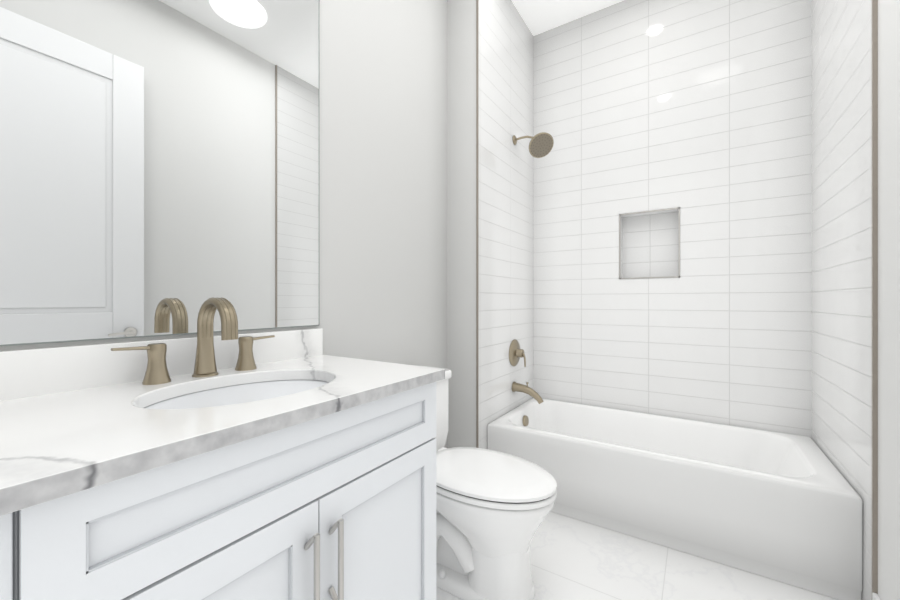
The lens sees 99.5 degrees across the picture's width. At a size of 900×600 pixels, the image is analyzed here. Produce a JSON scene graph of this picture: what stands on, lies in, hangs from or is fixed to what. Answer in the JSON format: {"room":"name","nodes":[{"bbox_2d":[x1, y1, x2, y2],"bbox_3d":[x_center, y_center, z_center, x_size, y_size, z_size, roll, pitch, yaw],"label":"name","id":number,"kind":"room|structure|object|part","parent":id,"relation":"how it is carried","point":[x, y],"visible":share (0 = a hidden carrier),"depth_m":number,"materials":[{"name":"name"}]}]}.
{"room":"bathroom","nodes":[
{"label":"bathroom","id":0,"kind":"room"},
{"bbox_2d":[0,0,446,447],"bbox_3d":[-0.666,-0.424,1.345,0.150,3.050,2.151,0,0,33],"label":"wall","id":1,"kind":"structure","parent":0,"point":[382,180],"depth_m":1.75,"materials":[{"name":"paint"}]},
{"bbox_2d":[0,0,318,345],"bbox_3d":[-0.799,-0.703,0.994,0.006,1.592,1.098,0,0,33],"label":"mirror","id":2,"kind":"object","parent":1,"relation":"attached to","point":[159,167],"visible":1,"depth_m":1.01,"materials":[{"name":"clear glass"}]},
{"bbox_2d":[447,0,475,447],"bbox_3d":[0.299,-0.424,2.654,0.344,3.050,1.095,0,0,33],"label":"wall","id":3,"kind":"structure","parent":0,"point":[461,190],"depth_m":2.15,"materials":[{"name":"paint"}]},
{"bbox_2d":[476,0,478,447],"bbox_3d":[0.151,-0.424,2.098,0.012,3.050,0.007,0,0,33],"label":"trim","id":4,"kind":"structure","parent":3,"relation":"attached to","point":[477,223],"depth_m":2.10,"materials":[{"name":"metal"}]},
{"bbox_2d":[479,0,532,448],"bbox_3d":[0.407,-0.424,2.495,0.010,3.050,0.944,0,0,33],"label":"tile","id":5,"kind":"structure","parent":3,"relation":"attached to","point":[505,185],"depth_m":2.38,"materials":[{"name":"white tile"}]},
{"bbox_2d":[509,339,525,366],"bbox_3d":[0.457,0.341,2.487,0.079,0.176,0.176,0,0,33],"label":"shower valve","id":6,"kind":"object","parent":5,"relation":"attached to","point":[516,352],"visible":1,"depth_m":2.47,"materials":[{"name":"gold metal"}]},
{"bbox_2d":[512,382,543,403],"bbox_3d":[0.502,0.586,2.446,0.199,0.127,0.068,0,0,33],"label":"tub spout","id":7,"kind":"object","parent":5,"relation":"attached to","point":[534,394],"visible":1,"depth_m":2.43,"materials":[{"name":"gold metal"}]},
{"bbox_2d":[513,132,553,157],"bbox_3d":[0.521,-1.002,2.420,0.259,0.174,0.142,0,0,33],"label":"shower head","id":8,"kind":"object","parent":5,"relation":"attached to","point":[541,144],"visible":1,"depth_m":2.38},
{"bbox_2d":[511,0,623,35],"bbox_3d":[0.418,-2.009,1.294,2.024,0.120,3.246,0,0,33],"label":"ceiling","id":9,"kind":"structure","parent":0,"point":[539,16],"depth_m":2.56,"materials":[{"name":"paint"}]},
{"bbox_2d":[436,511,837,599],"bbox_3d":[0.418,1.161,1.294,2.024,0.120,3.246,0,0,33],"label":"floor","id":10,"kind":"structure","parent":0,"point":[573,559],"depth_m":1.54,"materials":[{"name":"tile"}]},
{"bbox_2d":[0,297,444,599],"bbox_3d":[-0.555,0.545,0.833,0.590,1.108,1.109,0,0,33],"label":"bathroom vanity","id":11,"kind":"object","parent":10,"relation":"on","point":[229,463],"visible":1,"depth_m":0.74,"materials":[{"name":"paint"}]},
{"bbox_2d":[110,297,274,385],"bbox_3d":[-0.627,0.097,1.018,0.170,0.214,0.401,0,0,33],"label":"faucet","id":12,"kind":"object","parent":11,"relation":"on","point":[205,370],"depth_m":1.02,"materials":[{"name":"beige metal"}]},
{"bbox_2d":[423,366,556,599],"bbox_3d":[0.036,0.715,1.553,0.794,0.768,0.474,0,0,33],"label":"toilet","id":13,"kind":"object","parent":10,"relation":"on","point":[493,508],"visible":0.65,"depth_m":1.37,"materials":[{"name":"ceramic"}]},
{"bbox_3d":[0.114,0.903,1.502,0.593,0.394,0.374,0,0,33],"label":"bowl","id":14,"kind":"part","parent":13,"relation":"part of","materials":[{"name":"ceramic"}]},
{"bbox_3d":[0.142,0.674,1.484,0.542,0.056,0.380,0,0,33],"label":"seat","id":15,"kind":"part","parent":13,"relation":"part of","materials":[{"name":"white plastic"}]},
{"bbox_2d":[487,398,862,599],"bbox_3d":[1.045,0.901,2.081,1.506,0.396,0.740,0,0,33],"label":"bathtub","id":16,"kind":"object","parent":10,"relation":"on","point":[786,508],"visible":0.92,"depth_m":1.71,"materials":[{"name":"ceramic"}]},
{"bbox_2d":[878,0,899,599],"bbox_3d":[1.204,-0.424,0.784,0.150,3.050,3.246,0,0,33],"label":"wall","id":17,"kind":"structure","parent":0,"point":[888,299],"depth_m":1.20,"materials":[{"name":"paint tile"},{"name":"grout"}]},
{"bbox_2d":[812,0,871,599],"bbox_3d":[1.688,-0.424,1.676,0.010,3.050,0.921,0,0,33],"label":"tile","id":18,"kind":"structure","parent":17,"relation":"attached to","point":[842,234],"depth_m":1.54,"materials":[{"name":"white tile"}]},
{"bbox_2d":[872,0,877,593],"bbox_3d":[1.435,-0.424,1.286,0.013,3.050,0.010,0,0,33],"label":"trim","id":19,"kind":"structure","parent":17,"relation":"attached to","point":[874,296],"depth_m":1.28,"materials":[{"name":"silver metal"}]},
{"bbox_2d":[872,593,880,599],"bbox_3d":[0.469,1.041,1.373,1.724,0.120,0.894,0,0,33],"label":"baseboard","id":20,"kind":"structure","parent":17,"relation":"attached to","point":[875,596],"depth_m":1.27,"materials":[{"name":"paint"}]},
{"bbox_3d":[1.343,-0.424,2.539,1.530,3.050,0.150,0,0,33],"label":"wall","id":21,"kind":"structure","parent":0,"visible":0},
{"bbox_2d":[533,0,811,437],"bbox_3d":[1.275,-0.424,2.435,1.510,3.050,0.100,0,0,33],"label":"tiled wall","id":22,"kind":"structure","parent":21,"relation":"attached to","point":[698,113],"depth_m":2.31,"materials":[{"name":"tile"}]},
{"bbox_2d":[619,207,679,278],"bbox_3d":[1.247,-0.354,2.394,0.340,0.424,0.007,0,0,33],"label":"trim","id":23,"kind":"structure","parent":22,"relation":"attached to","point":[678,208],"depth_m":2.38,"materials":[{"name":"silver metal"}]}
]}

